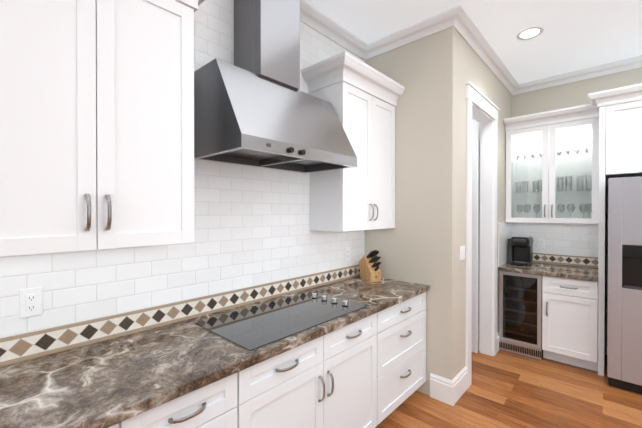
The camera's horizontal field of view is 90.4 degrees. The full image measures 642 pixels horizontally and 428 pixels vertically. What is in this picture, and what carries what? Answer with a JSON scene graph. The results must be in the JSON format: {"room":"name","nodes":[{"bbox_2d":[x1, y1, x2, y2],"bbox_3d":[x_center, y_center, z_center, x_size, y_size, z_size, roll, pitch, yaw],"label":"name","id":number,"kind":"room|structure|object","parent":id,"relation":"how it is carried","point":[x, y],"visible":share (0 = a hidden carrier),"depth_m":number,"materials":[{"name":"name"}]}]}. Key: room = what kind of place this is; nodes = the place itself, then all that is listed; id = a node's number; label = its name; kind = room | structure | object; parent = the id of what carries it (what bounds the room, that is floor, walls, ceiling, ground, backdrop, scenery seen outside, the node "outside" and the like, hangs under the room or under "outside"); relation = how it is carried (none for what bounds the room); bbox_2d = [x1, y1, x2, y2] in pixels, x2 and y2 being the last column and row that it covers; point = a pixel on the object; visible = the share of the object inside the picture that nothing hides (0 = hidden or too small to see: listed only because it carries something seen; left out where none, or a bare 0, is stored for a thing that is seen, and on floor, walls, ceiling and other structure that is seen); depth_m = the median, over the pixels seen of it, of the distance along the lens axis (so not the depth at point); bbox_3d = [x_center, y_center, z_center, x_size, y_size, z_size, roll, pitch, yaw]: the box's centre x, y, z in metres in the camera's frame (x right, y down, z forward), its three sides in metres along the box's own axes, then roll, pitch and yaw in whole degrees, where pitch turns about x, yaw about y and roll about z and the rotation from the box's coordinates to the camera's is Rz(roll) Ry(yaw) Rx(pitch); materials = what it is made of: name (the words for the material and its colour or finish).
{"room":"kitchen","nodes":[
{"label":"kitchen","id":0,"kind":"room"},
{"bbox_2d":[0,0,364,366],"bbox_3d":[-1.679,-0.021,0.846,0.120,3.050,6.080,0,0,42],"label":"tiled wall","id":1,"kind":"structure","parent":0,"point":[251,226],"depth_m":1.89,"materials":[{"name":"tile"}]},
{"bbox_2d":[19,287,42,317],"bbox_3d":[-1.179,0.360,1.297,0.010,0.114,0.070,0,0,42],"label":"outlet","id":2,"kind":"object","parent":1,"relation":"attached to","point":[30,301],"visible":1,"depth_m":1.29,"materials":[{"name":"white plastic"}]},
{"bbox_2d":[0,0,204,256],"bbox_3d":[-0.924,-0.477,1.268,0.421,1.223,0.934,0,0,42],"label":"upper cabinet","id":3,"kind":"object","parent":1,"relation":"attached to","point":[96,124],"visible":1,"depth_m":1.19,"materials":[{"name":"paint"}]},
{"bbox_2d":[0,264,359,366],"bbox_3d":[-0.796,0.534,1.721,0.008,0.110,3.600,0,0,42],"label":"backsplash border","id":4,"kind":"object","parent":1,"relation":"attached to","point":[27,346],"depth_m":1.61,"materials":[{"name":"tile"}]},
{"bbox_2d":[194,0,356,172],"bbox_3d":[-0.237,-0.932,1.953,0.505,1.239,0.900,0,0,42],"label":"range hood","id":5,"kind":"object","parent":1,"relation":"attached to","point":[254,106],"visible":1,"depth_m":1.83,"materials":[{"name":"silver metal"}]},
{"bbox_2d":[345,247,349,260],"bbox_3d":[0.238,0.357,2.848,0.009,0.114,0.070,0,0,42],"label":"outlet","id":6,"kind":"object","parent":1,"relation":"attached to","point":[347,253],"visible":1,"depth_m":2.84,"materials":[{"name":"white plastic"}]},
{"bbox_2d":[301,51,404,231],"bbox_3d":[0.287,-0.485,2.592,0.421,1.223,0.837,0,0,42],"label":"upper cabinet","id":7,"kind":"object","parent":1,"relation":"attached to","point":[360,196],"visible":0.92,"depth_m":2.44,"materials":[{"name":"paint"}]},
{"bbox_2d":[365,27,457,395],"bbox_3d":[0.762,-0.033,2.814,0.826,3.050,0.120,0,0,42],"label":"wall","id":8,"kind":"structure","parent":0,"point":[418,243],"depth_m":2.62,"materials":[{"name":"paint"}]},
{"bbox_2d":[304,0,641,83],"bbox_3d":[0.803,-1.590,-0.021,5.100,0.100,8.365,0,0,42],"label":"ceiling","id":9,"kind":"structure","parent":0,"point":[577,35],"depth_m":2.62,"materials":[{"name":"paint"}]},
{"bbox_2d":[300,0,641,94],"bbox_3d":[0.806,-1.492,-0.091,4.800,0.095,8.065,0,0,42],"label":"crown molding","id":10,"kind":"structure","parent":9,"relation":"attached to","point":[458,19],"depth_m":2.81,"materials":[{"name":"paint"}]},
{"bbox_2d":[516,27,543,39],"bbox_3d":[1.799,-1.553,2.748,0.200,0.008,0.200,0,0,42],"label":"recessed light","id":11,"kind":"object","parent":9,"relation":"in","point":[530,33],"visible":1,"depth_m":2.75,"materials":[{"name":"paint"}]},
{"bbox_2d":[457,33,511,373],"bbox_3d":[1.692,-0.035,3.308,0.120,3.050,1.865,0,0,42],"label":"wall","id":12,"kind":"structure","parent":0,"point":[474,69],"depth_m":2.72,"materials":[{"name":"beige paint"}]},
{"bbox_2d":[447,366,466,405],"bbox_3d":[1.125,1.399,2.612,0.037,0.190,0.331,0,0,42],"label":"baseboard","id":13,"kind":"structure","parent":12,"relation":"attached to","point":[447,391],"depth_m":2.55,"materials":[{"name":"paint"}]},
{"bbox_2d":[460,245,464,259],"bbox_3d":[1.179,0.324,2.652,0.011,0.114,0.116,0,0,42],"label":"switch plate","id":14,"kind":"object","parent":12,"relation":"attached to","point":[462,252],"visible":1,"depth_m":2.64,"materials":[{"name":"white plastic"}]},
{"bbox_2d":[472,123,478,352],"bbox_3d":[1.422,0.257,3.604,0.656,2.438,0.036,0,0,42],"label":"door","id":15,"kind":"structure","parent":12,"relation":"in","point":[475,129],"depth_m":3.39,"materials":[{"name":"paint"}]},
{"bbox_2d":[466,81,499,388],"bbox_3d":[1.519,0.186,3.099,0.160,2.610,0.968,0,0,42],"label":"door frame","id":16,"kind":"structure","parent":12,"relation":"attached to","point":[482,109],"depth_m":3.34,"materials":[{"name":"paint"}]},
{"bbox_2d":[375,349,641,427],"bbox_3d":[0.803,1.540,-0.002,5.100,0.060,8.365,0,0,42],"label":"floor","id":17,"kind":"structure","parent":0,"point":[506,389],"depth_m":2.54,"materials":[{"name":"brown wood"}]},
{"bbox_2d":[108,419,127,427],"bbox_3d":[-1.150,1.070,0.882,0.619,0.868,0.876,0,0,42],"label":"base cabinet","id":18,"kind":"object","parent":17,"relation":"on","point":[124,424],"depth_m":1.00,"materials":[{"name":"paint"}]},
{"bbox_2d":[0,276,429,427],"bbox_3d":[-0.559,0.611,1.503,0.649,0.041,3.597,0,0,42],"label":"countertop","id":19,"kind":"structure","parent":18,"relation":"on","point":[108,383],"depth_m":1.23,"materials":[{"name":"brown stone"}]},
{"bbox_2d":[193,291,369,351],"bbox_3d":[-0.191,0.571,1.878,0.530,0.034,0.914,0,0,42],"label":"cooktop","id":20,"kind":"object","parent":19,"relation":"in","point":[251,329],"visible":1,"depth_m":1.78,"materials":[{"name":"black glass"}]},
{"bbox_2d":[359,250,380,281],"bbox_3d":[0.441,0.445,2.806,0.112,0.274,0.233,0,0,-26],"label":"knife block","id":21,"kind":"object","parent":19,"relation":"on","point":[369,268],"visible":1,"depth_m":2.76,"materials":[{"name":"brown wood"}]},
{"bbox_2d":[128,365,255,427],"bbox_3d":[-0.711,1.067,1.362,0.619,0.868,0.547,0,0,42],"label":"base cabinet","id":22,"kind":"object","parent":17,"relation":"on","point":[230,401],"depth_m":1.23,"materials":[{"name":"paint"}]},
{"bbox_2d":[256,312,379,427],"bbox_3d":[-0.214,1.064,1.905,0.619,0.868,1.047,0,0,42],"label":"base cabinet","id":23,"kind":"object","parent":17,"relation":"on","point":[369,371],"depth_m":1.71,"materials":[{"name":"paint"}]},
{"bbox_2d":[380,292,425,422],"bbox_3d":[0.371,1.060,2.545,0.619,0.868,0.808,0,0,42],"label":"base cabinet","id":24,"kind":"object","parent":17,"relation":"on","point":[403,324],"depth_m":2.33,"materials":[{"name":"paint"}]},
{"bbox_2d":[499,271,542,359],"bbox_3d":[2.289,1.054,3.579,0.388,0.864,0.664,0,0,42],"label":"wine fridge","id":25,"kind":"object","parent":17,"relation":"on","point":[520,313],"visible":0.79,"depth_m":3.37,"materials":[{"name":"black glass"}]},
{"bbox_2d":[542,276,597,370],"bbox_3d":[2.597,1.055,3.305,0.428,0.867,0.656,0,0,42],"label":"base cabinet","id":26,"kind":"object","parent":17,"relation":"on","point":[570,321],"visible":1,"depth_m":3.09,"materials":[{"name":"paint"}]},
{"bbox_2d":[498,262,597,281],"bbox_3d":[2.455,0.599,3.442,0.826,0.041,0.641,0,0,42],"label":"countertop","id":27,"kind":"structure","parent":26,"relation":"on","point":[569,272],"depth_m":3.31,"materials":[{"name":"brown stone"}]},
{"bbox_2d":[508,236,532,265],"bbox_3d":[2.299,0.415,3.684,0.226,0.323,0.304,0,0,42],"label":"coffee maker","id":28,"kind":"object","parent":27,"relation":"on","point":[520,250],"visible":0.98,"depth_m":3.61,"materials":[{"name":"black plastic"}]},
{"bbox_2d":[598,106,605,375],"bbox_3d":[3.151,0.252,2.825,1.028,2.479,0.609,0,0,42],"label":"surround panel","id":29,"kind":"object","parent":17,"relation":"on","point":[602,249],"visible":0.94,"depth_m":2.93,"materials":[{"name":"paint"}]},
{"bbox_2d":[607,176,641,393],"bbox_3d":[3.051,0.591,2.712,0.903,1.795,0.876,0,0,42],"label":"refrigerator","id":30,"kind":"object","parent":17,"relation":"on","point":[624,345],"visible":1,"depth_m":2.67,"materials":[{"name":"silver metal"}]},
{"bbox_2d":[512,67,641,354],"bbox_3d":[3.568,-0.033,2.938,4.800,3.050,0.120,0,0,42],"label":"wall","id":31,"kind":"structure","parent":0,"point":[572,94],"depth_m":3.53,"materials":[{"name":"beige paint"}]},
{"bbox_2d":[498,222,598,267],"bbox_3d":[2.463,0.339,3.452,0.828,0.478,0.615,0,0,42],"label":"backsplash","id":32,"kind":"structure","parent":31,"relation":"attached to","point":[572,244],"depth_m":3.61,"materials":[{"name":"tile"}]},
{"bbox_2d":[538,239,544,248],"bbox_3d":[2.586,0.352,3.741,0.070,0.114,0.009,0,0,42],"label":"outlet","id":33,"kind":"object","parent":32,"relation":"attached to","point":[541,243],"visible":1,"depth_m":3.74,"materials":[{"name":"white plastic"}]},
{"bbox_2d":[504,104,598,223],"bbox_3d":[2.528,-0.491,3.513,0.822,1.181,0.428,0,0,42],"label":"upper cabinet","id":34,"kind":"object","parent":31,"relation":"attached to","point":[552,172],"visible":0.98,"depth_m":3.49,"materials":[{"name":"paint"}]},
{"bbox_2d":[588,83,641,179],"bbox_3d":[3.126,-0.732,2.791,1.178,0.750,0.686,0,0,42],"label":"upper cabinet","id":35,"kind":"object","parent":31,"relation":"attached to","point":[623,139],"visible":1,"depth_m":2.84,"materials":[{"name":"paint"}]}
]}

